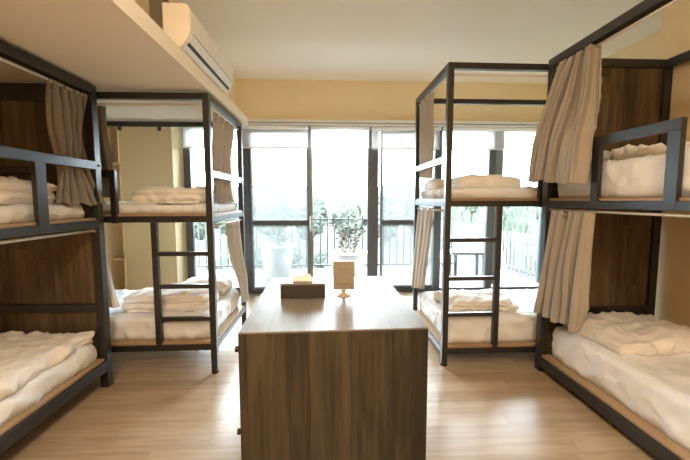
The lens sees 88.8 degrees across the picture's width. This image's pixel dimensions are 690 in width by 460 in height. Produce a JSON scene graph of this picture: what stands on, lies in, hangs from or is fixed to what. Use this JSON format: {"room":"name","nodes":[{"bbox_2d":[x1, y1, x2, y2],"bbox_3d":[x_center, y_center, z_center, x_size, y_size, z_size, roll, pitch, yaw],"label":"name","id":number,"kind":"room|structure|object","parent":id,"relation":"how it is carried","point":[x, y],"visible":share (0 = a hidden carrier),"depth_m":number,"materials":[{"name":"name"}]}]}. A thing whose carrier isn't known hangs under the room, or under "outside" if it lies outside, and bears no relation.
{"room":"dormitory","nodes":[
{"label":"dormitory","id":0,"kind":"room"},
{"bbox_2d":[103,127,125,289],"bbox_3d":[-3.054,-0.232,0.981,0.100,3.100,8.500,0,5,-3],"label":"wall","id":1,"kind":"structure","parent":0,"point":[114,237],"depth_m":4.92,"materials":[{"name":"yellow paint"}]},
{"bbox_2d":[0,0,247,125],"bbox_3d":[-1.944,-0.903,0.376,2.065,0.096,7.100,0,5,-3],"label":"soffit","id":2,"kind":"object","parent":1,"relation":"attached to","point":[108,45],"depth_m":1.98,"materials":[{"name":"beige paint"}]},
{"bbox_2d":[149,0,168,29],"bbox_3d":[-1.184,-1.321,2.645,0.085,0.340,0.950,0,5,-3],"label":"trim","id":3,"kind":"structure","parent":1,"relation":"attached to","point":[155,6],"depth_m":2.17,"materials":[{"name":"grey paint"}]},
{"bbox_2d":[162,2,232,94],"bbox_3d":[-1.057,-1.298,2.654,0.170,0.267,1.000,0,5,-3],"label":"air conditioner","id":4,"kind":"object","parent":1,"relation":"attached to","point":[180,23],"visible":0.91,"depth_m":2.31,"materials":[{"name":"plastic"}]},
{"bbox_2d":[118,127,187,289],"bbox_3d":[-2.672,-0.293,5.015,0.690,2.530,0.500,0,5,-3],"label":"wall pier","id":5,"kind":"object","parent":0,"point":[148,156],"depth_m":4.78,"materials":[{"name":"yellow paint"}]},
{"bbox_2d":[134,0,236,105],"bbox_3d":[-1.375,-1.392,0.916,0.100,0.780,8.200,0,5,-3],"label":"wall","id":6,"kind":"structure","parent":0,"point":[144,4],"depth_m":4.57,"materials":[{"name":"yellow paint"}]},
{"bbox_2d":[0,250,657,459],"bbox_3d":[-1.331,1.183,3.300,9.660,0.120,12.700,0,5,-3],"label":"floor","id":7,"kind":"structure","parent":0,"point":[159,405],"depth_m":2.33,"materials":[{"name":"brown wood"}]},
{"bbox_2d":[0,40,113,453],"bbox_3d":[-2.232,0.162,1.617,1.042,2.205,1.935,0,5,-3],"label":"bunk bed","id":8,"kind":"object","parent":7,"relation":"on","point":[53,273],"visible":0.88,"depth_m":2.51,"materials":[{"name":"grey metal"}]},
{"bbox_2d":[0,201,84,223],"bbox_3d":[-2.240,-0.070,1.601,0.936,0.123,1.813,0,5,-3],"label":"mattress","id":9,"kind":"object","parent":8,"relation":"on","point":[9,213],"visible":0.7,"depth_m":2.04,"materials":[{"name":"white fabric"}]},
{"bbox_2d":[0,176,56,203],"bbox_3d":[-2.200,-0.215,1.726,0.809,0.184,1.129,0,5,-3],"label":"duvet","id":10,"kind":"object","parent":9,"relation":"on","point":[13,190],"visible":0.73,"depth_m":1.99,"materials":[{"name":"white fabric"}]},
{"bbox_2d":[0,344,96,426],"bbox_3d":[-2.219,0.952,1.694,0.964,0.160,1.828,0,5,-3],"label":"mattress","id":11,"kind":"object","parent":8,"relation":"on","point":[32,393],"visible":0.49,"depth_m":2.11,"materials":[{"name":"white fabric"}]},
{"bbox_2d":[0,330,94,400],"bbox_3d":[-2.215,0.822,1.766,1.008,0.135,1.652,0,5,-3],"label":"duvet","id":12,"kind":"object","parent":11,"relation":"on","point":[23,357],"visible":1,"depth_m":2.20,"materials":[{"name":"white fabric"}]},
{"bbox_2d":[45,78,105,206],"bbox_3d":[-1.807,-0.540,2.342,0.106,0.773,0.411,0,5,3],"label":"curtain","id":13,"kind":"object","parent":8,"relation":"hanging from","point":[65,109],"visible":0.88,"depth_m":2.29,"materials":[{"name":"grey fabric"}]},
{"bbox_2d":[112,162,124,260],"bbox_3d":[-3.108,-0.273,4.934,0.180,2.505,0.320,0,5,-3],"label":"shelf unit","id":14,"kind":"object","parent":7,"relation":"on","point":[119,258],"visible":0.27,"depth_m":4.83,"materials":[{"name":"laminate"}]},
{"bbox_2d":[84,91,246,373],"bbox_3d":[-2.036,0.022,3.235,1.969,2.205,1.072,0,5,-3],"label":"bunk bed","id":15,"kind":"object","parent":7,"relation":"on","point":[217,336],"visible":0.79,"depth_m":2.79,"materials":[{"name":"grey metal"}]},
{"bbox_2d":[97,105,113,196],"bbox_3d":[-1.871,-0.605,2.737,0.152,0.701,0.041,0,5,-3],"label":"curtain","id":16,"kind":"object","parent":15,"relation":"hanging from","point":[105,152],"visible":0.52,"depth_m":2.73,"materials":[{"name":"grey fabric"}]},
{"bbox_2d":[105,247,119,307],"bbox_3d":[-1.861,0.292,2.756,0.158,0.650,0.057,0,5,-3],"label":"curtain","id":17,"kind":"object","parent":15,"relation":"hanging from","point":[113,300],"visible":0.23,"depth_m":2.76,"materials":[{"name":"beige fabric"}]},
{"bbox_2d":[103,201,236,213],"bbox_3d":[-2.032,-0.217,3.219,1.860,0.101,0.978,0,5,-3],"label":"mattress","id":18,"kind":"object","parent":15,"relation":"on","point":[131,207],"visible":0.49,"depth_m":2.79,"materials":[{"name":"white fabric"}]},
{"bbox_2d":[132,185,216,203],"bbox_3d":[-1.449,-0.307,3.070,0.602,0.157,0.559,0,5,-3],"label":"duvet","id":19,"kind":"object","parent":18,"relation":"on","point":[165,194],"visible":0.84,"depth_m":2.84,"materials":[{"name":"white fabric"}]},
{"bbox_2d":[109,288,239,340],"bbox_3d":[-2.030,0.749,3.304,1.868,0.220,0.989,0,5,-3],"label":"mattress","id":20,"kind":"object","parent":15,"relation":"on","point":[139,325],"visible":0.29,"depth_m":2.88,"materials":[{"name":"white fabric"}]},
{"bbox_2d":[122,283,218,312],"bbox_3d":[-1.531,0.585,3.153,0.774,0.176,0.478,0,5,-3],"label":"duvet","id":21,"kind":"object","parent":20,"relation":"on","point":[142,300],"visible":0.76,"depth_m":2.98,"materials":[{"name":"white fabric"}]},
{"bbox_2d":[180,275,231,295],"bbox_3d":[-1.422,0.560,3.587,0.521,0.151,0.370,0,5,-3],"label":"pillow","id":22,"kind":"object","parent":20,"relation":"on","point":[223,283],"visible":0.56,"depth_m":3.51,"materials":[{"name":"white fabric"}]},
{"bbox_2d":[212,111,234,201],"bbox_3d":[-1.099,-0.628,3.232,0.061,0.742,0.706,0,5,-3],"label":"curtain","id":23,"kind":"object","parent":15,"relation":"hanging from","point":[222,131],"visible":0.89,"depth_m":3.13,"materials":[{"name":"fabric"}]},
{"bbox_2d":[225,220,248,302],"bbox_3d":[-1.088,0.352,3.552,0.086,0.890,0.620,0,5,0],"label":"curtain","id":24,"kind":"object","parent":15,"relation":"hanging from","point":[233,233],"visible":0.96,"depth_m":3.56,"materials":[{"name":"fabric"}]},
{"bbox_2d":[260,231,293,278],"bbox_3d":[-1.212,0.432,6.357,0.616,0.859,0.603,0,5,-3],"label":"planter","id":25,"kind":"object","parent":7,"relation":"on","point":[277,257],"visible":0.99,"depth_m":6.17,"materials":[{"name":"white ceramic"}]},
{"bbox_2d":[196,214,455,270],"bbox_3d":[-1.551,0.244,6.977,7.600,1.120,0.050,0,5,-3],"label":"railing","id":26,"kind":"object","parent":7,"relation":"on","point":[277,218],"visible":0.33,"depth_m":7.01,"materials":[{"name":"black metal"}]},
{"bbox_2d":[235,276,427,459],"bbox_3d":[-0.092,0.803,2.042,0.831,0.850,1.040,0,5,-4],"label":"desk","id":27,"kind":"object","parent":7,"relation":"on","point":[331,377],"visible":1,"depth_m":1.52,"materials":[{"name":"brown wood"}]},
{"bbox_2d":[280,274,324,298],"bbox_3d":[-0.238,0.314,2.020,0.248,0.127,0.120,0,5,-3],"label":"tissue box","id":28,"kind":"object","parent":27,"relation":"on","point":[305,286],"visible":1,"depth_m":1.96,"materials":[{"name":"brown wood"}]},
{"bbox_2d":[333,261,353,296],"bbox_3d":[-0.008,0.277,2.017,0.102,0.200,0.084,3,6,35],"label":"table sign","id":29,"kind":"object","parent":27,"relation":"on","point":[343,271],"visible":1,"depth_m":2.01,"materials":[{"name":"brown wood"}]},
{"bbox_2d":[329,212,366,275],"bbox_3d":[0.058,0.260,6.407,0.741,1.190,0.686,0,5,-3],"label":"planter","id":30,"kind":"object","parent":7,"relation":"on","point":[358,256],"visible":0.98,"depth_m":6.31,"materials":[{"name":"white ceramic"}]},
{"bbox_2d":[449,249,483,275],"bbox_3d":[2.201,0.612,6.385,0.690,0.480,0.420,0,5,-3],"label":"table","id":31,"kind":"object","parent":7,"relation":"on","point":[455,252],"visible":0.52,"depth_m":6.26,"materials":[{"name":"grey wood"}]},
{"bbox_2d":[412,62,548,365],"bbox_3d":[1.793,-0.135,3.436,2.024,2.475,1.052,0,5,-3],"label":"bunk bed","id":32,"kind":"object","parent":7,"relation":"on","point":[447,73],"visible":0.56,"depth_m":2.93,"materials":[{"name":"grey metal"}]},
{"bbox_2d":[411,207,433,288],"bbox_3d":[0.789,0.220,3.610,0.083,0.900,0.588,0,5,-3],"label":"curtain","id":33,"kind":"object","parent":32,"relation":"hanging from","point":[424,217],"visible":1,"depth_m":3.59,"materials":[{"name":"fabric"}]},
{"bbox_2d":[419,91,434,178],"bbox_3d":[0.805,-0.911,3.515,0.049,0.810,0.512,0,5,-3],"label":"curtain","id":34,"kind":"object","parent":32,"relation":"hanging from","point":[426,126],"visible":0.96,"depth_m":3.46,"materials":[{"name":"fabric"}]},
{"bbox_2d":[418,288,537,342],"bbox_3d":[1.785,0.805,3.524,1.918,0.253,0.977,0,5,-3],"label":"mattress","id":35,"kind":"object","parent":32,"relation":"on","point":[520,325],"visible":0.31,"depth_m":3.05,"materials":[{"name":"white fabric"}]},
{"bbox_2d":[433,289,519,311],"bbox_3d":[1.220,0.646,3.340,0.686,0.140,0.550,0,5,-3],"label":"duvet","id":36,"kind":"object","parent":35,"relation":"on","point":[462,300],"visible":0.8,"depth_m":3.15,"materials":[{"name":"white fabric"}]},
{"bbox_2d":[421,186,536,198],"bbox_3d":[1.782,-0.362,3.420,1.929,0.111,0.968,0,5,-3],"label":"mattress","id":37,"kind":"object","parent":32,"relation":"on","point":[456,192],"visible":0.41,"depth_m":2.94,"materials":[{"name":"white fabric"}]},
{"bbox_2d":[424,178,452,189],"bbox_3d":[1.079,-0.474,3.600,0.489,0.124,0.380,0,5,-3],"label":"pillow","id":38,"kind":"object","parent":37,"relation":"on","point":[431,184],"visible":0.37,"depth_m":3.44,"materials":[{"name":"white fabric"}]},
{"bbox_2d":[452,174,520,187],"bbox_3d":[1.237,-0.436,3.165,0.586,0.124,0.352,0,5,-3],"label":"duvet","id":39,"kind":"object","parent":37,"relation":"on","point":[471,180],"visible":0.73,"depth_m":3.02,"materials":[{"name":"white fabric"}]},
{"bbox_2d":[452,223,537,281],"bbox_3d":[3.120,0.349,7.676,0.052,0.780,3.969,-1,5,-6],"label":"picket fence","id":40,"kind":"object","parent":7,"relation":"on","point":[457,228],"visible":0.66,"depth_m":6.75,"materials":[{"name":"white wood"}]},
{"bbox_2d":[534,0,689,459],"bbox_3d":[2.103,0.000,1.860,0.972,2.475,2.010,0,5,-3],"label":"bunk bed","id":41,"kind":"object","parent":7,"relation":"on","point":[635,103],"visible":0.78,"depth_m":2.74,"materials":[{"name":"grey metal"}]},
{"bbox_2d":[533,210,595,332],"bbox_3d":[1.593,0.279,2.587,0.116,0.834,0.488,-1,5,-7],"label":"curtain","id":42,"kind":"object","parent":41,"relation":"hanging from","point":[562,297],"visible":1,"depth_m":2.50,"materials":[{"name":"beige fabric"}]},
{"bbox_2d":[528,44,602,184],"bbox_3d":[1.557,-0.768,2.511,0.195,0.907,0.604,0,5,-3],"label":"curtain","id":43,"kind":"object","parent":41,"relation":"hanging from","point":[561,153],"visible":1,"depth_m":2.40,"materials":[{"name":"beige fabric"}]},
{"bbox_2d":[552,325,689,450],"bbox_3d":[2.107,0.952,1.952,0.867,0.275,1.894,0,5,-3],"label":"mattress","id":44,"kind":"object","parent":41,"relation":"on","point":[656,388],"visible":0.65,"depth_m":2.12,"materials":[{"name":"white fabric"}]},
{"bbox_2d":[564,311,689,355],"bbox_3d":[2.104,0.709,2.545,0.794,0.147,0.620,0,5,-3],"label":"duvet","id":45,"kind":"object","parent":44,"relation":"on","point":[622,333],"visible":0.86,"depth_m":2.38,"materials":[{"name":"white fabric"}]},
{"bbox_2d":[557,149,689,197],"bbox_3d":[2.103,-0.298,1.838,0.874,0.253,1.905,0,5,-3],"label":"mattress","id":46,"kind":"object","parent":41,"relation":"on","point":[636,177],"visible":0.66,"depth_m":2.06,"materials":[{"name":"white fabric"}]},
{"bbox_2d":[590,141,689,163],"bbox_3d":[2.113,-0.500,2.264,0.759,0.113,0.888,0,5,-3],"label":"duvet","id":47,"kind":"object","parent":46,"relation":"on","point":[628,151],"visible":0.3,"depth_m":2.15,"materials":[{"name":"white fabric"}]},
{"bbox_2d":[236,79,547,121],"bbox_3d":[-0.064,-1.865,5.163,6.310,0.570,0.200,0,5,-3],"label":"wall","id":48,"kind":"structure","parent":0,"point":[256,98],"depth_m":5.08,"materials":[{"name":"yellow paint"}]},
{"bbox_2d":[182,128,239,292],"bbox_3d":[-1.920,-0.295,5.204,0.830,2.500,0.080,0,5,-3],"label":"window","id":49,"kind":"structure","parent":48,"relation":"in","point":[187,152],"depth_m":5.17,"materials":[{"name":"metal"}]},
{"bbox_2d":[180,127,234,147],"bbox_3d":[-1.929,-1.321,4.968,0.740,0.323,0.064,0,5,-3],"label":"roller blind","id":50,"kind":"object","parent":49,"relation":"attached to","point":[192,136],"visible":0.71,"depth_m":4.98,"materials":[{"name":"fabric"}]},
{"bbox_2d":[242,125,307,148],"bbox_3d":[-1.026,-1.325,5.013,1.008,0.323,0.064,0,5,-3],"label":"roller blind","id":51,"kind":"object","parent":48,"relation":"attached to","point":[253,136],"visible":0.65,"depth_m":5.03,"materials":[{"name":"fabric"}]},
{"bbox_2d":[310,126,369,148],"bbox_3d":[-0.069,-1.331,5.062,0.855,0.323,0.064,0,5,-3],"label":"roller blind","id":52,"kind":"object","parent":48,"relation":"attached to","point":[322,137],"visible":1,"depth_m":5.08,"materials":[{"name":"fabric"}]},
{"bbox_2d":[243,126,442,293],"bbox_3d":[-0.026,-0.304,5.279,2.960,2.500,0.160,0,5,-3],"label":"door","id":53,"kind":"structure","parent":48,"relation":"in","point":[372,154],"depth_m":5.25,"materials":[{"name":"metal"}]},
{"bbox_2d":[250,129,309,290],"bbox_3d":[-0.950,-0.279,5.179,0.849,2.370,0.014,0,5,-3],"label":"screen","id":54,"kind":"object","parent":53,"relation":"attached to","point":[308,129],"visible":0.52,"depth_m":5.17,"materials":[{"name":"black metal"}]},
{"bbox_2d":[380,150,435,287],"bbox_3d":[0.935,-0.290,5.274,0.824,2.370,0.014,0,5,-3],"label":"screen","id":55,"kind":"object","parent":53,"relation":"attached to","point":[380,150],"visible":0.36,"depth_m":5.29,"materials":[{"name":"black metal"}]},
{"bbox_2d":[248,119,538,127],"bbox_3d":[0.363,-1.532,5.057,5.350,0.073,0.101,0,5,-3],"label":"track","id":56,"kind":"object","parent":48,"relation":"attached to","point":[309,122],"visible":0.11,"depth_m":5.03,"materials":[{"name":"grey metal"}]},
{"bbox_2d":[371,126,441,149],"bbox_3d":[0.890,-1.336,5.110,1.015,0.323,0.064,0,5,-3],"label":"roller blind","id":57,"kind":"object","parent":48,"relation":"attached to","point":[383,137],"visible":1,"depth_m":5.12,"materials":[{"name":"fabric"}]},
{"bbox_2d":[443,127,536,149],"bbox_3d":[2.231,-1.343,5.177,1.610,0.323,0.064,0,5,-3],"label":"roller blind","id":58,"kind":"object","parent":48,"relation":"attached to","point":[464,138],"visible":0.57,"depth_m":5.19,"materials":[{"name":"fabric"}]},
{"bbox_2d":[440,150,541,289],"bbox_3d":[2.270,-0.318,5.409,1.640,2.500,0.090,0,5,-3],"label":"window","id":59,"kind":"structure","parent":48,"relation":"in","point":[495,158],"depth_m":5.43,"materials":[{"name":"metal"}]},
{"bbox_2d":[177,0,663,83],"bbox_3d":[0.145,-1.843,1.004,6.510,0.100,8.500,0,5,-3],"label":"ceiling","id":60,"kind":"structure","parent":0,"point":[354,40],"depth_m":3.62,"materials":[{"name":"beige paint"}]},
{"bbox_2d":[537,29,661,284],"bbox_3d":[3.348,-0.267,1.302,0.100,3.100,8.500,0,5,-3],"label":"wall","id":61,"kind":"structure","parent":0,"point":[649,47],"depth_m":3.73,"materials":[{"name":"yellow paint"}]},
{"bbox_2d":[654,0,689,326],"bbox_3d":[3.030,-0.159,0.054,0.660,3.100,5.830,0,5,-3],"label":"wall","id":62,"kind":"structure","parent":0,"point":[672,304],"depth_m":2.73,"materials":[{"name":"yellow paint"}]},
{"label":"outside","id":63,"kind":"structure","parent":0,"visible":0},
{"bbox_2d":[195,221,534,278],"bbox_3d":[-2.823,-2.900,55.886,180.000,8.274,88.000,0,5,-3],"label":"meadow","id":64,"kind":"structure","parent":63,"point":[400,227],"depth_m":40.43,"materials":[{"name":"green plant"}]},
{"bbox_2d":[195,222,206,245],"bbox_3d":[-16.858,-0.665,39.233,3.518,5.330,3.479,0,5,-3],"label":"tree","id":65,"kind":"object","parent":64,"relation":"on","point":[201,224],"visible":0.12,"depth_m":38.76,"materials":[{"name":"green plant"}]},
{"bbox_2d":[216,255,232,269],"bbox_3d":[-7.388,2.704,20.927,1.707,2.480,1.710,0,5,-3],"label":"bush","id":66,"kind":"object","parent":64,"relation":"on","point":[224,259],"visible":0.23,"depth_m":20.67,"materials":[{"name":"green plant"}]},
{"bbox_2d":[217,202,238,234],"bbox_3d":[-12.717,-0.648,40.200,3.501,5.122,3.405,0,5,-3],"label":"tree","id":67,"kind":"object","parent":64,"relation":"on","point":[223,227],"visible":0.09,"depth_m":38.97,"materials":[{"name":"green plant"}]},
{"bbox_2d":[253,203,256,218],"bbox_3d":[-13.381,-1.794,47.333,3.561,5.301,3.419,-4,6,-41],"label":"tree","id":68,"kind":"object","parent":64,"relation":"on","point":[254,204],"visible":0.13,"depth_m":46.68,"materials":[{"name":"green plant"}]},
{"bbox_2d":[254,243,264,268],"bbox_3d":[-5.947,2.180,26.013,1.621,2.501,1.725,-3,6,-27],"label":"bush","id":69,"kind":"object","parent":64,"relation":"on","point":[259,253],"visible":0.2,"depth_m":25.33,"materials":[{"name":"green plant"}]},
{"bbox_2d":[255,201,286,242],"bbox_3d":[-8.347,-0.709,39.659,3.487,5.324,3.381,1,5,16],"label":"tree","id":70,"kind":"object","parent":64,"relation":"on","point":[269,209],"visible":0.79,"depth_m":38.75,"materials":[{"name":"green plant"}]},
{"bbox_2d":[270,196,292,233],"bbox_3d":[-8.794,-1.857,47.214,3.397,5.438,3.556,-4,6,-40],"label":"tree","id":71,"kind":"object","parent":64,"relation":"on","point":[285,206],"visible":0.39,"depth_m":46.32,"materials":[{"name":"green plant"}]},
{"bbox_2d":[291,242,304,268],"bbox_3d":[-3.864,2.168,26.065,1.792,2.591,1.801,0,5,-3],"label":"bush","id":72,"kind":"object","parent":64,"relation":"on","point":[296,247],"visible":0.21,"depth_m":25.58,"materials":[{"name":"green plant"}]},
{"bbox_2d":[296,259,315,268],"bbox_3d":[-2.356,2.787,21.222,1.369,2.088,1.384,1,5,13],"label":"bush","id":73,"kind":"object","parent":64,"relation":"on","point":[302,261],"visible":0.13,"depth_m":20.96,"materials":[{"name":"green plant"}]},
{"bbox_2d":[292,201,324,239],"bbox_3d":[-4.126,-0.650,39.444,3.698,5.235,3.288,0,5,-3],"label":"tree","id":74,"kind":"object","parent":64,"relation":"on","point":[302,212],"visible":0.51,"depth_m":38.53,"materials":[{"name":"green plant"}]},
{"bbox_2d":[304,195,326,223],"bbox_3d":[-4.199,-1.950,47.013,3.803,5.646,3.577,0,5,-3],"label":"tree","id":75,"kind":"object","parent":64,"relation":"on","point":[319,202],"visible":0.33,"depth_m":46.13,"materials":[{"name":"green plant"}]},
{"bbox_2d":[314,249,326,267],"bbox_3d":[-1.825,2.408,26.247,1.388,2.020,1.333,0,5,-3],"label":"bush","id":76,"kind":"object","parent":64,"relation":"on","point":[323,252],"visible":0.46,"depth_m":25.82,"materials":[{"name":"green plant"}]},
{"bbox_2d":[324,256,332,267],"bbox_3d":[-0.639,2.611,21.378,1.517,2.469,1.649,0,5,-3],"label":"bush","id":77,"kind":"object","parent":64,"relation":"on","point":[329,257],"visible":0.09,"depth_m":21.16,"materials":[{"name":"green plant"}]},
{"bbox_2d":[331,198,360,242],"bbox_3d":[0.096,-0.926,40.475,3.544,5.599,3.643,0,5,-3],"label":"tree","id":78,"kind":"object","parent":64,"relation":"on","point":[346,208],"visible":0.71,"depth_m":39.27,"materials":[{"name":"green plant"}]},
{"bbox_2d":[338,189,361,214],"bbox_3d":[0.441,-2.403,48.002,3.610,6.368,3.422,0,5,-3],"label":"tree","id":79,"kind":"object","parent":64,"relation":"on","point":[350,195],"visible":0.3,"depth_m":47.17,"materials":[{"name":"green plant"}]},
{"bbox_2d":[200,183,536,225],"bbox_3d":[8.989,-5.488,69.327,115.272,8.450,26.000,0,5,-3],"label":"wooded hillside","id":80,"kind":"structure","parent":64,"relation":"on","point":[263,193],"depth_m":65.03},
{"bbox_2d":[378,194,392,207],"bbox_3d":[5.030,-2.209,48.228,3.490,5.932,3.630,-3,6,-29],"label":"tree","id":81,"kind":"object","parent":64,"relation":"on","point":[387,200],"visible":0.28,"depth_m":47.32,"materials":[{"name":"green plant"}]},
{"bbox_2d":[378,205,399,243],"bbox_3d":[4.443,-0.477,39.841,3.430,4.802,3.506,-2,5,-23],"label":"tree","id":82,"kind":"object","parent":64,"relation":"on","point":[390,211],"visible":0.44,"depth_m":38.81,"materials":[{"name":"green plant"}]},
{"bbox_2d":[403,191,422,217],"bbox_3d":[9.756,-2.370,48.568,3.320,6.186,3.450,0,5,-3],"label":"tree","id":83,"kind":"object","parent":64,"relation":"on","point":[407,204],"visible":0.23,"depth_m":47.89,"materials":[{"name":"green plant"}]},
{"bbox_2d":[406,197,430,235],"bbox_3d":[8.716,-0.948,39.862,3.532,5.728,3.488,-3,6,-34],"label":"tree","id":84,"kind":"object","parent":64,"relation":"on","point":[411,208],"visible":0.13,"depth_m":39.47,"materials":[{"name":"green plant"}]},
{"bbox_2d":[427,206,458,266],"bbox_3d":[4.481,1.381,16.419,1.501,6.219,1.585,-1,5,-16],"label":"tree","id":85,"kind":"object","parent":64,"relation":"on","point":[441,246],"visible":0.09,"depth_m":15.76,"materials":[{"name":"green plant"}]},
{"bbox_2d":[451,207,470,248],"bbox_3d":[6.686,0.993,21.072,1.674,6.189,1.745,-4,7,-41],"label":"tree","id":86,"kind":"object","parent":64,"relation":"on","point":[462,216],"visible":0.2,"depth_m":20.35,"materials":[{"name":"green plant"}]},
{"bbox_2d":[465,207,477,222],"bbox_3d":[18.900,-2.817,49.847,3.378,6.835,3.534,-4,6,-38],"label":"tree","id":87,"kind":"object","parent":64,"relation":"on","point":[473,210],"visible":0.05,"depth_m":49.13,"materials":[{"name":"green plant"}]},
{"bbox_2d":[467,207,484,258],"bbox_3d":[6.339,1.557,16.552,1.504,5.842,1.723,3,6,33],"label":"tree","id":88,"kind":"object","parent":64,"relation":"on","point":[478,219],"visible":0.2,"depth_m":15.99,"materials":[{"name":"green plant"}]},
{"bbox_2d":[476,207,506,219],"bbox_3d":[17.216,-1.322,41.796,3.304,6.121,3.626,-4,6,-39],"label":"tree","id":89,"kind":"object","parent":64,"relation":"on","point":[504,209],"visible":0.02,"depth_m":40.90,"materials":[{"name":"green plant"}]},
{"bbox_2d":[503,207,513,251],"bbox_3d":[10.319,1.105,21.290,1.682,5.920,1.641,2,5,20],"label":"tree","id":90,"kind":"object","parent":64,"relation":"on","point":[504,221],"visible":0.02,"depth_m":21.05,"materials":[{"name":"green plant"}]},
{"bbox_2d":[503,207,538,277],"bbox_3d":[8.292,1.215,16.682,1.586,6.497,1.484,2,5,25],"label":"tree","id":91,"kind":"object","parent":64,"relation":"on","point":[523,220],"visible":0.38,"depth_m":16.08,"materials":[{"name":"green plant"}]},
{"bbox_2d":[534,207,538,267],"bbox_3d":[12.140,0.730,21.256,1.787,6.670,1.844,4,6,38],"label":"tree","id":92,"kind":"object","parent":64,"relation":"on","point":[537,210],"visible":0.03,"depth_m":20.92,"materials":[{"name":"green plant"}]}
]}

